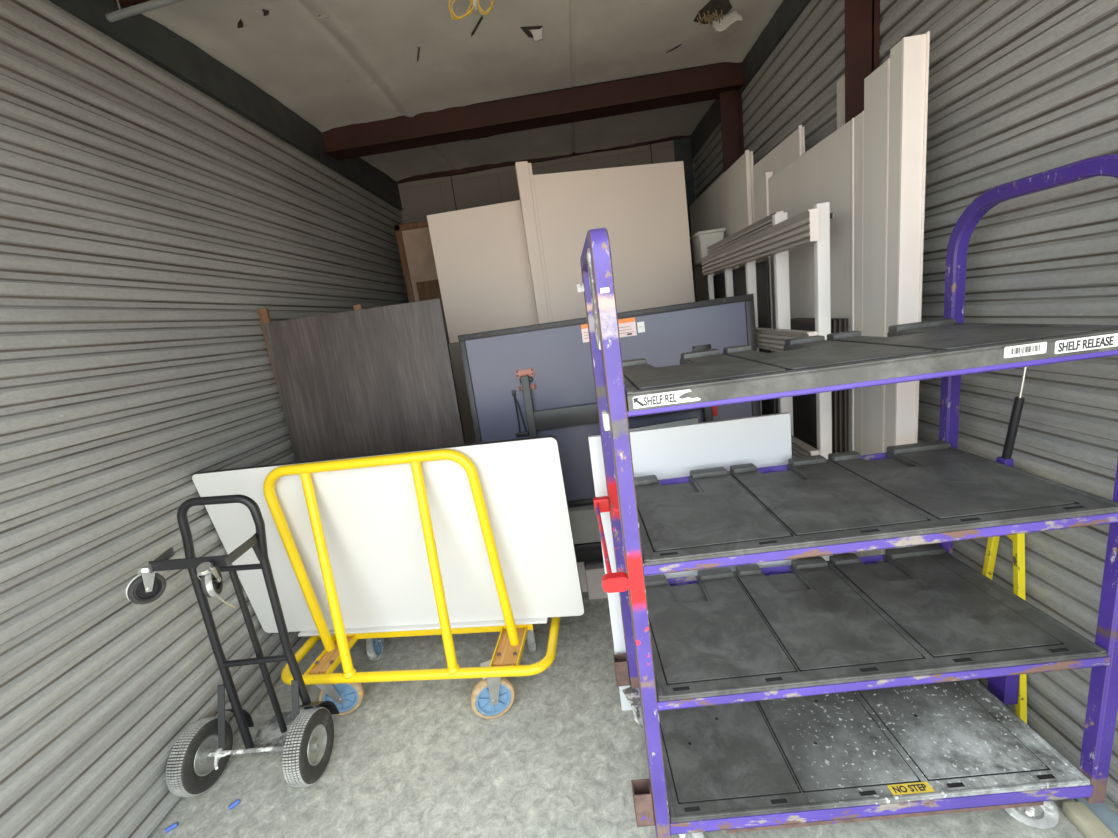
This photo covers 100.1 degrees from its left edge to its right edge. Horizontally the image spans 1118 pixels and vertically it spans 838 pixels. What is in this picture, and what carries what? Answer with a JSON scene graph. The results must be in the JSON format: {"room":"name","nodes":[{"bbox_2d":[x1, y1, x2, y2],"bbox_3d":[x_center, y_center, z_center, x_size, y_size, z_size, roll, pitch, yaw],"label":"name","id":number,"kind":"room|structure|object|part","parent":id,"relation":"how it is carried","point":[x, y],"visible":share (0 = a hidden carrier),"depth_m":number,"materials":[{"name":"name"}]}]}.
{"room":"storage unit","nodes":[
{"label":"storage unit","id":0,"kind":"room"},
{"bbox_2d":[113,0,149,6],"bbox_3d":[-0.278,-1.840,1.683,2.980,0.065,0.182,-7,12,4],"label":"trim","id":1,"kind":"structure","parent":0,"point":[123,3],"depth_m":1.85,"materials":[{"name":"red metal"}]},
{"bbox_2d":[0,0,408,837],"bbox_3d":[-1.585,-0.486,2.769,0.065,3.300,5.000,-7,12,4],"label":"wall","id":2,"kind":"structure","parent":0,"point":[147,223],"depth_m":1.69,"materials":[{"name":"grey metal"}]},
{"bbox_2d":[49,0,402,209],"bbox_3d":[-1.738,-1.770,2.440,0.034,0.274,4.900,-7,12,4],"label":"beam","id":3,"kind":"structure","parent":2,"relation":"attached to","point":[150,39],"depth_m":2.39,"materials":[{"name":"black metal"}]},
{"bbox_2d":[131,0,782,180],"bbox_3d":[-0.264,-2.037,2.352,2.990,0.192,4.950,-7,12,4],"label":"ceiling","id":4,"kind":"structure","parent":0,"point":[332,63],"depth_m":2.69,"materials":[{"name":"white paint"}]},
{"bbox_2d":[105,0,184,21],"bbox_3d":[-1.098,-1.637,1.634,1.191,0.204,0.026,-6,12,8],"label":"conduit pipe","id":5,"kind":"object","parent":4,"relation":"hanging from","point":[150,5],"visible":1,"depth_m":1.71,"materials":[{"name":"grey metal"}]},
{"bbox_2d":[448,0,494,19],"bbox_3d":[-0.408,-1.835,1.873,0.213,0.147,0.618,-7,12,4],"label":"power cord","id":6,"kind":"object","parent":4,"relation":"hanging from","point":[473,4],"visible":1,"depth_m":2.12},
{"bbox_2d":[398,140,696,223],"bbox_3d":[0.020,-1.249,5.052,3.200,3.400,0.100,-7,12,4],"label":"wall","id":7,"kind":"structure","parent":0,"point":[420,199],"depth_m":4.78,"materials":[{"name":"grey metal"}]},
{"bbox_2d":[396,135,690,183],"bbox_3d":[-0.185,-2.604,4.678,2.971,0.048,0.040,-7,12,4],"label":"trim","id":8,"kind":"structure","parent":7,"relation":"attached to","point":[503,164],"depth_m":4.69,"materials":[{"name":"red metal"}]},
{"bbox_2d":[450,137,695,301],"bbox_3d":[0.298,-1.132,5.006,2.430,3.120,0.020,-7,12,4],"label":"trim","id":9,"kind":"structure","parent":7,"relation":"attached to","point":[682,147],"depth_m":4.66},
{"bbox_2d":[148,592,1117,837],"bbox_3d":[0.161,0.996,2.981,3.200,0.120,5.100,-7,12,4],"label":"floor","id":10,"kind":"structure","parent":0,"point":[415,759],"depth_m":1.71,"materials":[{"name":"concrete"}]},
{"bbox_2d":[165,822,177,831],"bbox_3d":[-1.350,1.422,1.630,0.034,0.015,0.016,-16,15,-35],"label":"plug","id":11,"kind":"object","parent":10,"relation":"on","point":[175,824],"visible":1,"depth_m":1.63,"materials":[{"name":"plastic"}]},
{"bbox_2d":[126,494,338,796],"bbox_3d":[-1.193,0.817,1.722,0.515,1.110,0.503,-7,12,4],"label":"hand truck","id":12,"kind":"object","parent":10,"relation":"on","point":[201,754],"visible":1,"depth_m":1.72,"materials":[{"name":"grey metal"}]},
{"bbox_3d":[-1.101,1.302,1.975,0.375,0.020,0.203,-7,12,4],"label":"toe plate","id":13,"kind":"part","parent":12,"relation":"part of","materials":[{"name":"metal"}]},
{"bbox_2d":[228,799,239,809],"bbox_3d":[-1.168,1.386,1.683,0.016,0.015,0.034,3,16,41],"label":"plug","id":14,"kind":"object","parent":10,"relation":"on","point":[237,801],"visible":1,"depth_m":1.68,"materials":[{"name":"plastic"}]},
{"bbox_2d":[257,308,282,406],"bbox_3d":[-1.424,0.297,2.622,0.045,1.800,0.025,-7,12,4],"label":"batten","id":15,"kind":"object","parent":10,"relation":"on","point":[264,316],"visible":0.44,"depth_m":2.44,"materials":[{"name":"brown wood"}]},
{"bbox_2d":[353,304,362,309],"bbox_3d":[-0.923,0.260,2.595,0.040,1.752,0.025,-7,12,4],"label":"batten","id":16,"kind":"object","parent":10,"relation":"on","point":[359,306],"visible":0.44,"depth_m":2.40,"materials":[{"name":"brown wood"}]},
{"bbox_2d":[263,299,465,461],"bbox_3d":[-0.948,0.291,2.538,0.930,1.724,0.088,-7,12,4],"label":"wood panel","id":17,"kind":"object","parent":10,"relation":"on","point":[377,379],"visible":0.46,"depth_m":2.44,"materials":[{"name":"grey laminate"}]},
{"bbox_2d":[263,449,559,718],"bbox_3d":[-0.642,0.648,2.119,1.228,1.125,0.668,-6,12,7],"label":"cart","id":18,"kind":"object","parent":10,"relation":"on","point":[493,695],"depth_m":1.89,"materials":[{"name":"yellow paint"}]},
{"bbox_3d":[-0.982,1.006,2.234,0.101,0.030,0.590,-6,12,7],"label":"cross plate","id":19,"kind":"part","parent":18,"relation":"part of","materials":[{"name":"brown wood"}]},
{"bbox_2d":[192,435,583,632],"bbox_3d":[-0.703,0.538,1.992,1.530,0.845,0.146,-6,12,7],"label":"panel","id":20,"kind":"object","parent":18,"relation":"on","point":[370,516],"visible":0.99,"depth_m":1.96,"materials":[{"name":"white laminate"}]},
{"bbox_3d":[-0.584,0.966,2.190,1.199,0.039,0.662,-6,12,7],"label":"frame","id":21,"kind":"part","parent":18,"relation":"part of","materials":[{"name":"yellow paint"}]},
{"bbox_3d":[-0.630,0.936,2.155,1.180,0.012,0.097,-6,12,7],"label":"packing strip","id":22,"kind":"part","parent":18,"relation":"part of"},
{"bbox_3d":[-0.189,0.919,2.134,0.113,0.030,0.590,-6,12,7],"label":"cross plate","id":23,"kind":"part","parent":18,"relation":"part of","materials":[{"name":"brown wood"}]},
{"bbox_2d":[394,220,449,342],"bbox_3d":[-0.931,-0.503,4.309,0.670,2.515,0.060,-7,12,4],"label":"framed board","id":24,"kind":"object","parent":10,"relation":"on","point":[414,242],"visible":0.2,"depth_m":4.12,"materials":[{"name":"brown wood"}]},
{"bbox_3d":[-0.931,-0.504,4.314,0.670,2.515,0.050,-7,12,4],"label":"frame","id":25,"kind":"part","parent":24,"relation":"part of","materials":[{"name":"brown wood"}]},
{"bbox_3d":[-0.995,-0.962,4.194,0.470,0.570,0.028,-7,12,4],"label":"rail","id":26,"kind":"part","parent":24,"relation":"part of","materials":[{"name":"brown wood"}]},
{"bbox_2d":[448,342,475,443],"bbox_3d":[-0.280,0.057,3.799,0.950,1.472,0.430,-7,12,4],"label":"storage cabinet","id":27,"kind":"object","parent":10,"relation":"on","point":[454,348],"visible":0.02,"depth_m":3.56,"materials":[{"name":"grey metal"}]},
{"bbox_2d":[427,200,537,342],"bbox_3d":[-0.423,-1.078,3.415,0.941,0.924,0.059,-7,12,4],"label":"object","id":28,"kind":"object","parent":27,"relation":"on","point":[481,258],"depth_m":3.40,"materials":[{"name":"beige wood"}]},
{"bbox_2d":[577,562,587,591],"bbox_3d":[0.131,0.890,2.723,0.050,0.200,0.100,-7,12,4],"label":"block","id":29,"kind":"object","parent":10,"relation":"on","point":[581,565],"visible":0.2,"depth_m":2.67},
{"bbox_2d":[568,504,602,561],"bbox_3d":[0.254,0.703,2.631,1.200,0.570,0.350,-7,12,4],"label":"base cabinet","id":30,"kind":"object","parent":10,"relation":"on","point":[584,522],"visible":0.02,"depth_m":2.44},
{"bbox_3d":[0.256,0.794,2.651,1.180,0.383,0.350,-7,12,4],"label":"frame","id":31,"kind":"part","parent":30,"relation":"part of","materials":[{"name":"black"}]},
{"bbox_2d":[458,294,760,506],"bbox_3d":[0.278,-0.039,2.367,1.456,0.970,0.104,-7,12,4],"label":"folding table","id":32,"kind":"object","parent":30,"relation":"on","point":[536,380],"visible":0.61,"depth_m":2.35,"materials":[{"name":"blue plastic"}]},
{"bbox_3d":[-0.125,0.126,2.392,0.044,0.699,0.053,-7,12,4],"label":"leg","id":33,"kind":"part","parent":32,"relation":"part of","materials":[{"name":"grey metal"}]},
{"bbox_3d":[0.747,0.013,2.335,0.044,0.699,0.053,-7,12,4],"label":"leg","id":34,"kind":"part","parent":32,"relation":"part of","materials":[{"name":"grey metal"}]},
{"bbox_2d":[585,560,607,599],"bbox_3d":[0.243,0.901,2.639,0.170,0.185,0.100,-7,12,4],"label":"block","id":35,"kind":"object","parent":10,"relation":"on","point":[595,570],"visible":0.42,"depth_m":2.60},
{"bbox_2d":[515,161,694,323],"bbox_3d":[0.460,-0.537,3.431,1.180,2.586,0.113,-9,12,-7],"label":"wall panel","id":36,"kind":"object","parent":10,"relation":"on","point":[642,209],"depth_m":3.27,"materials":[{"name":"beige wood"}]},
{"bbox_2d":[629,417,697,430],"bbox_3d":[0.518,0.520,2.190,0.436,1.040,0.047,-7,12,4],"label":"panel","id":37,"kind":"object","parent":10,"relation":"on","point":[694,420],"visible":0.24,"depth_m":2.09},
{"bbox_2d":[588,412,794,710],"bbox_3d":[0.523,0.570,1.746,0.698,1.128,0.043,-7,12,4],"label":"board","id":38,"kind":"object","parent":10,"relation":"on","point":[763,440],"visible":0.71,"depth_m":1.65,"materials":[{"name":"laminate"}]},
{"bbox_2d":[689,150,755,301],"bbox_3d":[1.329,-0.626,3.780,0.044,2.381,1.457,-7,12,4],"label":"wall panel","id":39,"kind":"object","parent":10,"relation":"on","point":[728,203],"visible":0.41,"depth_m":3.28,"materials":[{"name":"white wood"}]},
{"bbox_2d":[713,260,772,414],"bbox_3d":[1.220,-0.116,3.116,0.010,1.700,0.980,-7,12,4],"label":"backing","id":40,"kind":"object","parent":10,"relation":"on","point":[739,275],"visible":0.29,"depth_m":2.64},
{"bbox_2d":[692,202,833,560],"bbox_3d":[1.162,-0.151,2.872,0.242,1.885,2.052,-7,12,5],"label":"frame","id":41,"kind":"object","parent":10,"relation":"on","point":[775,234],"visible":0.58,"depth_m":2.08,"materials":[{"name":"white paint"}]},
{"bbox_2d":[690,228,725,262],"bbox_3d":[1.079,-1.250,3.393,0.192,0.192,0.260,-7,12,4],"label":"plastic bin","id":42,"kind":"object","parent":41,"relation":"on","point":[701,240],"visible":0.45,"depth_m":3.28,"materials":[{"name":"white plastic"}]},
{"bbox_3d":[1.131,-0.204,3.341,0.030,1.800,0.030,-7,12,4],"label":"post","id":43,"kind":"part","parent":41,"relation":"part of","materials":[{"name":"white paint"}]},
{"bbox_3d":[1.121,-0.124,2.975,0.038,1.800,0.030,-7,12,4],"label":"post","id":44,"kind":"part","parent":41,"relation":"part of","materials":[{"name":"white paint"}]},
{"bbox_3d":[1.021,-1.022,2.683,0.038,0.080,1.150,-7,12,4],"label":"rail","id":45,"kind":"part","parent":41,"relation":"part of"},
{"bbox_3d":[1.111,-0.048,2.628,0.044,1.800,0.030,-7,12,4],"label":"post","id":46,"kind":"part","parent":41,"relation":"part of","materials":[{"name":"white paint"}]},
{"bbox_3d":[0.957,-0.871,2.444,0.038,0.112,1.505,-7,12,4],"label":"rail","id":47,"kind":"part","parent":41,"relation":"part of","materials":[{"name":"white wood"}]},
{"bbox_3d":[1.099,-0.003,2.265,0.055,1.868,0.030,-7,12,4],"label":"post","id":48,"kind":"part","parent":41,"relation":"part of","materials":[{"name":"white paint"}]},
{"bbox_3d":[1.015,-0.449,2.548,0.038,0.100,1.480,-7,12,4],"label":"rail","id":49,"kind":"part","parent":41,"relation":"part of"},
{"bbox_3d":[1.078,0.017,2.649,0.038,0.095,1.480,-7,12,4],"label":"rail","id":50,"kind":"part","parent":41,"relation":"part of","materials":[{"name":"white wood"}]},
{"bbox_3d":[1.084,0.096,1.911,0.046,1.830,0.030,-7,12,4],"label":"post","id":51,"kind":"part","parent":41,"relation":"part of","materials":[{"name":"white paint"}]},
{"bbox_2d":[753,171,775,413],"bbox_3d":[1.294,-0.318,2.873,0.036,2.174,0.203,-7,12,4],"label":"wall panel","id":52,"kind":"object","parent":10,"relation":"on","point":[760,186],"visible":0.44,"depth_m":2.68,"materials":[{"name":"white"}]},
{"bbox_2d":[753,125,804,181],"bbox_3d":[1.321,-0.361,2.773,0.024,2.291,0.617,-7,12,4],"label":"wall panel","id":53,"kind":"object","parent":10,"relation":"on","point":[792,147],"visible":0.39,"depth_m":2.44,"materials":[{"name":"white wood"}]},
{"bbox_2d":[790,319,833,558],"bbox_3d":[1.224,0.218,2.297,0.016,1.393,0.442,-7,12,4],"label":"sheet","id":54,"kind":"object","parent":10,"relation":"on","point":[804,406],"visible":0.06,"depth_m":2.23,"materials":[{"name":"black"}]},
{"bbox_2d":[791,319,838,554],"bbox_3d":[1.243,0.216,2.294,0.016,1.393,0.446,-7,12,4],"label":"sheet","id":55,"kind":"object","parent":10,"relation":"on","point":[834,322],"visible":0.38,"depth_m":2.02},
{"bbox_2d":[768,111,863,556],"bbox_3d":[1.277,-0.183,2.344,0.034,2.137,0.885,-7,12,4],"label":"wall panel","id":56,"kind":"object","parent":10,"relation":"on","point":[832,170],"visible":0.32,"depth_m":1.99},
{"bbox_2d":[791,318,842,451],"bbox_3d":[1.262,0.215,2.291,0.016,1.393,0.450,-7,12,4],"label":"sheet","id":57,"kind":"object","parent":10,"relation":"on","point":[840,321],"visible":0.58,"depth_m":2.02,"materials":[{"name":"white"}]},
{"bbox_2d":[802,318,847,553],"bbox_3d":[1.281,0.213,2.288,0.016,1.393,0.454,-7,12,4],"label":"sheet","id":58,"kind":"object","parent":10,"relation":"on","point":[845,320],"visible":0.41,"depth_m":2.01,"materials":[{"name":"white"}]},
{"bbox_2d":[837,75,844,129],"bbox_3d":[1.397,-0.316,2.242,0.024,2.407,0.178,-7,12,4],"label":"wall panel","id":59,"kind":"object","parent":10,"relation":"on","point":[841,82],"visible":0.08,"depth_m":2.06,"materials":[{"name":"white wood"}]},
{"bbox_2d":[577,153,1117,837],"bbox_3d":[0.752,0.302,1.371,1.290,1.742,0.562,-7,12,2],"label":"trolley","id":60,"kind":"object","parent":10,"relation":"on","point":[844,688],"visible":1,"depth_m":1.27,"materials":[{"name":"purple paint"}]},
{"bbox_3d":[0.078,-0.265,1.046,0.005,0.215,0.083,-7,12,2],"label":"plate","id":61,"kind":"part","parent":60,"relation":"part of","materials":[{"name":"purple metal"}]},
{"bbox_3d":[0.128,0.341,1.373,0.012,0.020,0.470,-7,12,2],"label":"handle","id":62,"kind":"part","parent":60,"relation":"part of","materials":[{"name":"metal"}]},
{"bbox_3d":[0.136,0.392,1.123,0.066,0.038,0.024,-7,12,2],"label":"handle","id":63,"kind":"part","parent":60,"relation":"part of","materials":[{"name":"red paint"}]},
{"bbox_2d":[613,653,629,686],"bbox_3d":[0.239,0.957,1.785,0.050,0.105,0.045,-7,12,2],"label":"socket","id":64,"kind":"object","parent":60,"relation":"attached to","point":[621,661],"depth_m":1.76,"materials":[{"name":"brown metal"}]},
{"bbox_3d":[0.188,0.322,1.384,0.040,1.597,0.560,-7,12,2],"label":"frame","id":65,"kind":"part","parent":60,"relation":"part of","materials":[{"name":"purple paint"}]},
{"bbox_2d":[631,778,654,826],"bbox_3d":[0.230,1.047,1.278,0.050,0.105,0.045,-7,12,2],"label":"socket","id":66,"kind":"object","parent":60,"relation":"attached to","point":[643,795],"depth_m":1.26,"materials":[{"name":"brown metal"}]},
{"bbox_3d":[0.696,-0.168,1.259,1.095,0.059,0.534,-7,12,2],"label":"shelf","id":67,"kind":"part","parent":60,"relation":"part of","materials":[{"name":"grey plastic"}]},
{"bbox_3d":[0.700,-0.140,1.266,1.105,0.020,0.540,-7,12,2],"label":"shelf rail","id":68,"kind":"part","parent":60,"relation":"part of","materials":[{"name":"grey metal"}]},
{"bbox_3d":[0.849,0.959,1.503,1.095,0.037,0.532,-7,12,2],"label":"shelf","id":69,"kind":"part","parent":60,"relation":"part of","materials":[{"name":"grey plastic"}]},
{"bbox_3d":[0.747,0.212,1.342,1.095,0.037,0.532,-7,12,2],"label":"shelf","id":70,"kind":"part","parent":60,"relation":"part of","materials":[{"name":"grey plastic"}]},
{"bbox_3d":[0.797,0.581,1.422,1.095,0.037,0.532,-7,12,2],"label":"shelf","id":71,"kind":"part","parent":60,"relation":"part of","materials":[{"name":"grey plastic"}]},
{"bbox_3d":[0.750,0.231,1.346,1.105,0.030,0.540,-7,12,2],"label":"shelf rail","id":72,"kind":"part","parent":60,"relation":"part of","materials":[{"name":"metal"}]},
{"bbox_3d":[0.852,0.984,1.509,1.105,0.042,0.540,-7,12,2],"label":"shelf rail","id":73,"kind":"part","parent":60,"relation":"part of","materials":[{"name":"purple metal"}]},
{"bbox_3d":[0.800,0.600,1.426,1.105,0.030,0.540,-7,12,2],"label":"shelf rail","id":74,"kind":"part","parent":60,"relation":"part of","materials":[{"name":"metal"}]},
{"bbox_3d":[0.867,1.064,1.256,0.830,0.012,0.012,-7,12,2],"label":"rail plate","id":75,"kind":"part","parent":60,"relation":"part of","materials":[{"name":"purple metal"}]},
{"bbox_2d":[987,675,1019,704],"bbox_3d":[1.458,0.859,1.535,0.045,0.130,0.060,-7,12,2],"label":"socket","id":76,"kind":"object","parent":60,"relation":"attached to","point":[1006,688],"depth_m":1.51,"materials":[{"name":"purple paint"}]},
{"bbox_3d":[1.277,-0.128,1.284,0.007,0.156,0.023,-7,12,2],"label":"rod","id":77,"kind":"part","parent":60,"relation":"part of","materials":[{"name":"silver metal"}]},
{"bbox_3d":[1.317,0.169,1.335,0.040,1.617,0.560,-7,12,2],"label":"frame","id":78,"kind":"part","parent":60,"relation":"part of","materials":[{"name":"purple paint"}]},
{"bbox_2d":[862,58,889,556],"bbox_3d":[1.258,-0.121,1.833,0.049,2.237,0.150,-7,12,4],"label":"wall panel","id":79,"kind":"object","parent":10,"relation":"on","point":[876,84],"visible":0.25,"depth_m":1.71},
{"bbox_2d":[883,31,929,553],"bbox_3d":[1.262,-0.110,1.724,0.072,2.259,0.078,-7,12,4],"label":"wall panel","id":80,"kind":"object","parent":10,"relation":"on","point":[909,58],"visible":0.62,"depth_m":1.57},
{"bbox_2d":[982,533,1026,723],"bbox_3d":[1.481,0.596,1.566,0.028,0.902,0.246,-7,12,4],"label":"sawhorse","id":81,"kind":"object","parent":10,"relation":"on","point":[1018,540],"visible":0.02,"depth_m":1.52,"materials":[{"name":"yellow paint"}]},
{"bbox_3d":[1.483,0.582,1.627,0.022,0.902,0.112,-7,12,4],"label":"leg","id":82,"kind":"part","parent":81,"relation":"part of","materials":[{"name":"yellow paint"}]},
{"bbox_3d":[1.479,0.610,1.502,0.022,0.902,0.106,-7,12,4],"label":"leg","id":83,"kind":"part","parent":81,"relation":"part of","materials":[{"name":"yellow paint"}]},
{"bbox_2d":[1062,802,1116,837],"bbox_3d":[1.434,1.142,1.127,0.052,0.038,0.410,-6,12,6],"label":"plank","id":84,"kind":"object","parent":10,"relation":"on","point":[1079,814],"visible":1,"depth_m":1.28,"materials":[{"name":"beige wood"}]},
{"bbox_2d":[1074,798,1117,837],"bbox_3d":[1.506,1.153,1.091,0.060,0.012,0.540,-7,12,5],"label":"metal strip","id":85,"kind":"object","parent":10,"relation":"on","point":[1104,813],"visible":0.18,"depth_m":1.30,"materials":[{"name":"grey metal"}]},
{"bbox_2d":[693,0,1117,804],"bbox_3d":[1.431,-0.854,2.576,0.065,3.300,5.000,-7,12,4],"label":"wall","id":86,"kind":"structure","parent":0,"point":[1018,89],"depth_m":1.42,"materials":[{"name":"grey metal"}]},
{"bbox_2d":[322,62,744,160],"bbox_3d":[-0.215,-2.195,3.344,2.980,0.160,0.182,-7,12,4],"label":"beam","id":87,"kind":"structure","parent":86,"relation":"attached to","point":[705,82],"depth_m":3.29,"materials":[{"name":"red metal"}]},
{"bbox_2d":[719,90,743,171],"bbox_3d":[1.384,-0.948,3.639,0.150,3.050,0.170,-7,12,4],"label":"column","id":88,"kind":"structure","parent":86,"relation":"attached to","point":[731,111],"depth_m":3.31,"materials":[{"name":"red metal"}]},
{"bbox_2d":[690,0,810,158],"bbox_3d":[1.223,-2.167,2.243,0.038,0.240,4.900,-7,12,4],"label":"trim","id":89,"kind":"structure","parent":86,"relation":"attached to","point":[788,12],"depth_m":2.90,"materials":[{"name":"metal"}]},
{"bbox_2d":[845,0,879,123],"bbox_3d":[1.338,-0.619,2.145,0.132,3.050,0.170,-7,12,4],"label":"column","id":90,"kind":"structure","parent":86,"relation":"attached to","point":[862,17],"depth_m":1.87,"materials":[{"name":"red metal"}]}
]}

